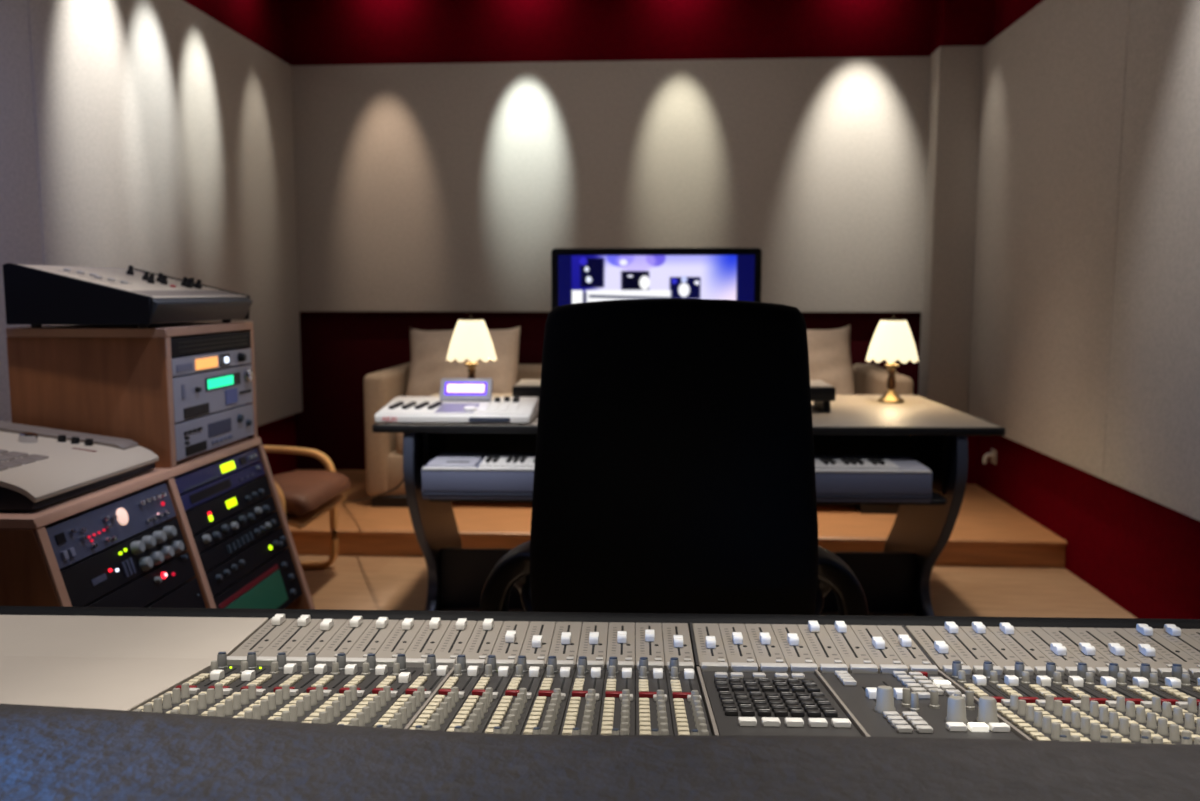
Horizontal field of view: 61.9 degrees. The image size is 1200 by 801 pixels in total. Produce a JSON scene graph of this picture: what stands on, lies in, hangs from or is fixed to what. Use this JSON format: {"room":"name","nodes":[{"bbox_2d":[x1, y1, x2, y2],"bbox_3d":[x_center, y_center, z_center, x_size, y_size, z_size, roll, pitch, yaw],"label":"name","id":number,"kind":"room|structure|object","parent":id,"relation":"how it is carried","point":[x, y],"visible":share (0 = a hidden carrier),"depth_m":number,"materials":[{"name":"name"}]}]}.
{"room":"studio","nodes":[
{"label":"studio","id":0,"kind":"room"},
{"bbox_2d":[183,0,296,474],"bbox_3d":[-2.275,-0.597,2.502,0.130,3.200,7.800,0,6,4],"label":"wall","id":1,"kind":"structure","parent":0,"point":[260,22],"depth_m":5.95,"materials":[{"name":"fabric"}]},
{"bbox_2d":[0,0,302,426],"bbox_3d":[-2.175,-0.846,2.468,0.070,2.678,7.600,0,6,4],"label":"wall","id":2,"kind":"structure","parent":1,"relation":"attached to","point":[164,134],"depth_m":4.51,"materials":[{"name":"beige paint"}]},
{"bbox_2d":[283,0,932,65],"bbox_3d":[0.159,-1.011,6.265,4.500,3.200,0.130,0,6,4],"label":"wall","id":3,"kind":"structure","parent":0,"point":[316,32],"depth_m":6.08,"materials":[{"name":"fabric"}]},
{"bbox_2d":[295,312,920,469],"bbox_3d":[0.007,-0.055,6.307,3.945,1.030,0.035,0,6,4],"label":"wainscot panel","id":4,"kind":"object","parent":3,"relation":"attached to","point":[339,349],"visible":0.14,"depth_m":6.36,"materials":[{"name":"fabric"}]},
{"bbox_2d":[291,56,930,312],"bbox_3d":[0.015,-1.300,6.142,3.965,1.508,0.070,0,6,4],"label":"wall","id":5,"kind":"structure","parent":3,"relation":"attached to","point":[437,187],"depth_m":6.09,"materials":[{"name":"beige paint"}]},
{"bbox_2d":[289,469,1066,567],"bbox_3d":[0.097,0.610,5.563,4.230,0.130,1.625,0,6,4],"label":"platform","id":6,"kind":"structure","parent":0,"point":[987,531],"depth_m":4.85,"materials":[{"name":"laminate"}]},
{"bbox_2d":[363,362,912,513],"bbox_3d":[0.204,0.172,5.694,2.860,0.712,0.985,0,6,4],"label":"sofa","id":7,"kind":"object","parent":6,"relation":"on","point":[383,451],"visible":0.23,"depth_m":5.32,"materials":[{"name":"fabric"}]},
{"bbox_2d":[396,433,402,453],"bbox_3d":[-0.650,0.180,5.657,0.844,0.155,0.740,0,6,4],"label":"seat cushion","id":8,"kind":"object","parent":7,"relation":"on","point":[399,436],"depth_m":5.32,"materials":[{"name":"fabric"}]},
{"bbox_2d":[405,326,519,395],"bbox_3d":[-0.779,-0.177,5.634,0.642,0.480,0.301,1,6,5],"label":"cushion","id":9,"kind":"object","parent":7,"relation":"on","point":[429,349],"visible":0.52,"depth_m":5.56,"materials":[{"name":"fabric"}]},
{"bbox_2d":[807,325,855,394],"bbox_3d":[1.067,-0.165,5.518,0.664,0.502,0.310,0,6,1],"label":"cushion","id":10,"kind":"object","parent":7,"relation":"on","point":[828,350],"visible":0.25,"depth_m":5.44,"materials":[{"name":"fabric"}]},
{"bbox_2d":[298,555,1135,617],"bbox_3d":[-0.091,1.053,2.592,4.700,0.100,8.100,0,6,4],"label":"floor","id":11,"kind":"structure","parent":0,"point":[351,582],"depth_m":4.31,"materials":[{"name":"laminate"}]},
{"bbox_2d":[0,437,314,608],"bbox_3d":[-1.287,0.583,2.696,0.774,0.812,1.167,0,6,4],"label":"equipment rack","id":12,"kind":"object","parent":11,"relation":"on","point":[30,574],"depth_m":2.55,"materials":[{"name":"brown wood"}]},
{"bbox_2d":[0,421,158,510],"bbox_3d":[-1.429,0.141,2.371,0.521,0.137,0.519,0,6,4],"label":"mixer","id":13,"kind":"object","parent":12,"relation":"on","point":[40,467],"visible":1,"depth_m":2.37,"materials":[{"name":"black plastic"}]},
{"bbox_2d":[40,483,175,568],"bbox_3d":[-1.237,0.314,2.368,0.244,0.144,0.511,0,6,4],"label":"channel preamp","id":14,"kind":"object","parent":12,"relation":"in","point":[74,538],"visible":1,"depth_m":2.32,"materials":[{"name":"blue metal"}]},
{"bbox_2d":[60,550,68,559],"bbox_3d":[-1.141,0.330,2.133,0.008,0.018,0.014,-15,5,5],"label":"toggle switch","id":15,"kind":"object","parent":14,"relation":"attached to","point":[64,554],"depth_m":2.13,"materials":[{"name":"grey paint"}]},
{"bbox_2d":[67,547,75,556],"bbox_3d":[-1.140,0.327,2.158,0.008,0.018,0.014,-15,5,5],"label":"toggle switch","id":16,"kind":"object","parent":14,"relation":"attached to","point":[71,551],"depth_m":2.15,"materials":[{"name":"grey paint"}]},
{"bbox_2d":[60,518,186,606],"bbox_3d":[-1.207,0.405,2.376,0.252,0.143,0.511,0,6,4],"label":"rack audio unit","id":17,"kind":"object","parent":12,"relation":"in","point":[96,575],"visible":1,"depth_m":2.33,"materials":[{"name":"black metal"}]},
{"bbox_2d":[121,561,128,577],"bbox_3d":[-1.107,0.394,2.332,0.004,0.038,0.009,-15,5,5],"label":"switch","id":18,"kind":"object","parent":17,"relation":"attached to","point":[124,564],"depth_m":2.33,"materials":[{"name":"plastic"}]},
{"bbox_2d":[125,559,132,575],"bbox_3d":[-1.106,0.392,2.348,0.004,0.038,0.009,-15,5,5],"label":"switch","id":19,"kind":"object","parent":17,"relation":"attached to","point":[128,562],"depth_m":2.35,"materials":[{"name":"plastic"}]},
{"bbox_2d":[129,558,135,573],"bbox_3d":[-1.105,0.390,2.363,0.004,0.038,0.009,-15,5,5],"label":"switch","id":20,"kind":"object","parent":17,"relation":"attached to","point":[132,562],"depth_m":2.36,"materials":[{"name":"plastic"}]},
{"bbox_2d":[6,322,257,467],"bbox_3d":[-1.331,-0.036,2.921,0.438,0.370,0.560,0,6,4],"label":"base cabinet","id":21,"kind":"object","parent":12,"relation":"on","point":[105,380],"depth_m":2.64,"materials":[{"name":"brown wood"}]},
{"bbox_2d":[3,263,252,327],"bbox_3d":[-1.306,-0.301,2.842,0.415,0.172,0.557,1,6,7],"label":"mixer","id":22,"kind":"object","parent":21,"relation":"on","point":[36,296],"visible":1,"depth_m":2.59,"materials":[{"name":"grey plastic"}]},
{"bbox_2d":[172,348,250,376],"bbox_3d":[-1.216,-0.115,2.904,0.238,0.047,0.508,0,6,4],"label":"rack audio unit","id":23,"kind":"object","parent":21,"relation":"in","point":[194,363],"visible":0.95,"depth_m":2.86,"materials":[{"name":"black metal"}]},
{"bbox_2d":[172,365,252,422],"bbox_3d":[-1.217,-0.027,2.914,0.236,0.119,0.508,0,6,4],"label":"rack sampler","id":24,"kind":"object","parent":21,"relation":"in","point":[198,394],"visible":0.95,"depth_m":2.87,"materials":[{"name":"black metal"}]},
{"bbox_2d":[175,404,253,460],"bbox_3d":[-1.219,0.086,2.926,0.232,0.098,0.508,0,6,4],"label":"recorder","id":25,"kind":"object","parent":21,"relation":"in","point":[197,435],"visible":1,"depth_m":2.88,"materials":[{"name":"black metal"}]},
{"bbox_2d":[83,552,195,606],"bbox_3d":[-1.192,0.484,2.383,0.231,0.123,0.511,0,6,4],"label":"power conditioner","id":26,"kind":"object","parent":12,"relation":"in","point":[146,588],"visible":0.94,"depth_m":2.42,"materials":[{"name":"black metal"}]},
{"bbox_2d":[170,448,260,494],"bbox_3d":[-1.209,0.229,2.931,0.228,0.098,0.547,0,6,4],"label":"rack audio unit","id":27,"kind":"object","parent":12,"relation":"in","point":[192,479],"visible":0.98,"depth_m":2.90,"materials":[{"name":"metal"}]},
{"bbox_2d":[180,462,264,510],"bbox_3d":[-1.197,0.273,2.935,0.225,0.097,0.547,0,6,4],"label":"rack audio unit","id":28,"kind":"object","parent":12,"relation":"in","point":[194,497],"visible":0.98,"depth_m":2.89,"materials":[{"name":"black metal"}]},
{"bbox_2d":[185,476,270,534],"bbox_3d":[-1.180,0.328,2.940,0.235,0.118,0.547,0,6,4],"label":"rack audio unit","id":29,"kind":"object","parent":12,"relation":"in","point":[202,516],"visible":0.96,"depth_m":2.90,"materials":[{"name":"black metal"}]},
{"bbox_2d":[193,496,276,552],"bbox_3d":[-1.162,0.386,2.945,0.234,0.103,0.547,0,6,4],"label":"rack audio unit","id":30,"kind":"object","parent":12,"relation":"in","point":[217,532],"visible":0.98,"depth_m":2.89,"materials":[{"name":"black metal"}]},
{"bbox_2d":[199,511,281,571],"bbox_3d":[-1.149,0.436,2.950,0.231,0.105,0.547,0,6,4],"label":"filter","id":31,"kind":"object","parent":12,"relation":"in","point":[211,557],"visible":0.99,"depth_m":2.91,"materials":[{"name":"black metal"}]},
{"bbox_2d":[226,544,231,552],"bbox_3d":[-1.050,0.421,2.831,0.008,0.024,0.008,-15,5,5],"label":"switch","id":32,"kind":"object","parent":31,"relation":"attached to","point":[228,547],"depth_m":2.83,"materials":[{"name":"grey plastic"}]},
{"bbox_2d":[231,542,236,550],"bbox_3d":[-1.048,0.417,2.861,0.008,0.024,0.008,-15,5,5],"label":"switch","id":33,"kind":"object","parent":31,"relation":"attached to","point":[233,546],"depth_m":2.86,"materials":[{"name":"grey plastic"}]},
{"bbox_2d":[235,539,240,547],"bbox_3d":[-1.046,0.414,2.891,0.008,0.024,0.008,-15,5,5],"label":"switch","id":34,"kind":"object","parent":31,"relation":"attached to","point":[237,542],"depth_m":2.89,"materials":[{"name":"grey plastic"}]},
{"bbox_2d":[240,537,244,545],"bbox_3d":[-1.044,0.411,2.921,0.008,0.024,0.008,-15,5,5],"label":"switch","id":35,"kind":"object","parent":31,"relation":"attached to","point":[242,542],"depth_m":2.92,"materials":[{"name":"grey plastic"}]},
{"bbox_2d":[244,534,249,542],"bbox_3d":[-1.042,0.407,2.950,0.008,0.024,0.008,-15,5,5],"label":"switch","id":36,"kind":"object","parent":31,"relation":"attached to","point":[246,538],"depth_m":2.95,"materials":[{"name":"grey plastic"}]},
{"bbox_2d":[248,532,253,539],"bbox_3d":[-1.040,0.404,2.980,0.008,0.024,0.008,-15,5,5],"label":"switch","id":37,"kind":"object","parent":31,"relation":"attached to","point":[250,535],"depth_m":2.98,"materials":[{"name":"grey plastic"}]},
{"bbox_2d":[205,527,287,596],"bbox_3d":[-1.132,0.496,2.955,0.237,0.120,0.547,0,6,4],"label":"gate","id":38,"kind":"object","parent":12,"relation":"in","point":[229,571],"visible":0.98,"depth_m":2.91,"materials":[{"name":"black metal"}]},
{"bbox_2d":[263,445,350,568],"bbox_3d":[-1.595,0.312,4.291,0.914,1.001,0.675,0,6,4],"label":"armchair","id":39,"kind":"object","parent":11,"relation":"on","point":[305,496],"visible":0.28,"depth_m":4.32,"materials":[{"name":"brown leather"}]},
{"bbox_2d":[0,606,1199,800],"bbox_3d":[0.043,0.689,1.171,2.530,0.933,1.010,0,6,2],"label":"mixing console","id":40,"kind":"object","parent":11,"relation":"on","point":[97,703],"visible":1,"depth_m":1.18,"materials":[{"name":"black metal"}]},
{"bbox_2d":[479,298,868,614],"bbox_3d":[0.168,0.393,2.349,0.873,1.262,0.660,0,6,4],"label":"office chair","id":41,"kind":"object","parent":11,"relation":"on","point":[674,468],"visible":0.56,"depth_m":2.00,"materials":[{"name":"black fabric"}]},
{"bbox_2d":[372,393,1005,615],"bbox_3d":[0.316,0.435,4.045,2.216,0.811,1.150,0,6,2],"label":"desk","id":42,"kind":"object","parent":11,"relation":"on","point":[896,579],"visible":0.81,"depth_m":3.93,"materials":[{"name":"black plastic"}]},
{"bbox_2d":[343,478,403,502],"bbox_3d":[-1.200,0.391,4.820,0.267,0.480,2.460,-4,7,-29],"label":"cable","id":43,"kind":"object","parent":42,"relation":"hanging from","point":[402,481],"visible":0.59,"depth_m":4.34,"materials":[{"name":"black plastic"}]},
{"bbox_2d":[375,378,538,423],"bbox_3d":[-0.515,-0.004,3.682,0.550,0.141,0.345,0,6,2],"label":"keyboard synthesizer","id":44,"kind":"object","parent":42,"relation":"on","point":[460,400],"visible":0.99,"depth_m":3.62,"materials":[{"name":"white plastic"}]},
{"bbox_2d":[446,315,496,377],"bbox_3d":[-0.551,-0.184,4.290,0.212,0.367,0.212,0,6,4],"label":"table lamp","id":45,"kind":"object","parent":42,"relation":"on","point":[471,340],"visible":0.89,"depth_m":4.21,"materials":[{"name":"beige fabric"}]},
{"bbox_2d":[465,360,478,368],"bbox_3d":[-0.551,-0.159,4.293,0.060,0.044,0.060,0,6,4],"label":"socket","id":46,"kind":"object","parent":45,"relation":"attached to","point":[471,365],"depth_m":4.28,"materials":[{"name":"gold metal"}]},
{"bbox_2d":[512,379,835,411],"bbox_3d":[0.288,-0.021,4.012,1.250,0.102,0.280,0,6,2],"label":"monitor stand","id":47,"kind":"object","parent":42,"relation":"on","point":[822,393],"visible":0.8,"depth_m":3.89,"materials":[{"name":"black plastic"}]},
{"bbox_2d":[551,248,761,308],"bbox_3d":[0.222,-0.340,4.001,0.826,0.533,0.200,0,6,4],"label":"computer monitor","id":48,"kind":"object","parent":47,"relation":"on","point":[578,275],"visible":0.41,"depth_m":3.93,"materials":[{"name":"black plastic"}]},
{"bbox_2d":[514,379,833,386],"bbox_3d":[0.288,-0.069,4.006,1.238,0.005,0.268,0,6,2],"label":"shelf","id":49,"kind":"object","parent":47,"relation":"attached to","point":[524,382],"depth_m":3.97,"materials":[{"name":"beige laminate"}]},
{"bbox_2d":[421,452,931,502],"bbox_3d":[0.257,0.259,3.531,1.720,0.131,0.318,0,6,2],"label":"keyboard synthesizer","id":50,"kind":"object","parent":42,"relation":"on","point":[449,475],"visible":0.41,"depth_m":3.40,"materials":[{"name":"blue plastic"}]},
{"bbox_2d":[429,490,946,504],"bbox_3d":[0.305,0.320,3.705,1.800,0.018,0.500,0,6,2],"label":"keyboard tray","id":51,"kind":"object","parent":42,"relation":"on","point":[936,499],"depth_m":3.44,"materials":[{"name":"black plastic"}]},
{"bbox_2d":[866,315,918,402],"bbox_3d":[1.237,-0.178,4.235,0.212,0.367,0.212,0,6,4],"label":"table lamp","id":52,"kind":"object","parent":42,"relation":"on","point":[892,340],"visible":1,"depth_m":4.17,"materials":[{"name":"beige fabric"}]},
{"bbox_2d":[885,362,898,369],"bbox_3d":[1.237,-0.153,4.238,0.060,0.044,0.060,0,6,4],"label":"socket","id":53,"kind":"object","parent":52,"relation":"attached to","point":[891,366],"depth_m":4.22,"materials":[{"name":"gold metal"}]},
{"bbox_2d":[931,0,995,483],"bbox_3d":[2.110,-0.977,5.950,0.285,3.200,0.250,0,6,4],"label":"wall column","id":54,"kind":"structure","parent":0,"point":[954,22],"depth_m":5.70,"materials":[{"name":"fabric"}]},
{"bbox_2d":[918,46,982,413],"bbox_3d":[2.098,-0.961,5.918,0.305,2.153,0.220,0,6,4],"label":"pillar","id":55,"kind":"structure","parent":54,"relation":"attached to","point":[955,71],"depth_m":5.82,"materials":[{"name":"beige paint"}]},
{"bbox_2d":[975,0,1199,618],"bbox_3d":[2.076,-0.566,2.222,0.130,3.200,7.800,0,6,4],"label":"wall","id":56,"kind":"structure","parent":0,"point":[1142,554],"depth_m":4.23,"materials":[{"name":"paint"}]},
{"bbox_2d":[983,448,996,464],"bbox_3d":[2.192,0.316,5.639,0.064,0.080,0.080,0,6,4],"label":"wall socket","id":57,"kind":"object","parent":56,"relation":"attached to","point":[993,455],"visible":1,"depth_m":5.63,"materials":[{"name":"beige plastic"}]},
{"bbox_2d":[968,0,1199,520],"bbox_3d":[1.969,-0.539,2.126,0.070,2.143,7.390,0,6,4],"label":"wall","id":58,"kind":"structure","parent":56,"relation":"attached to","point":[1053,81],"depth_m":4.17,"materials":[{"name":"beige paint"}]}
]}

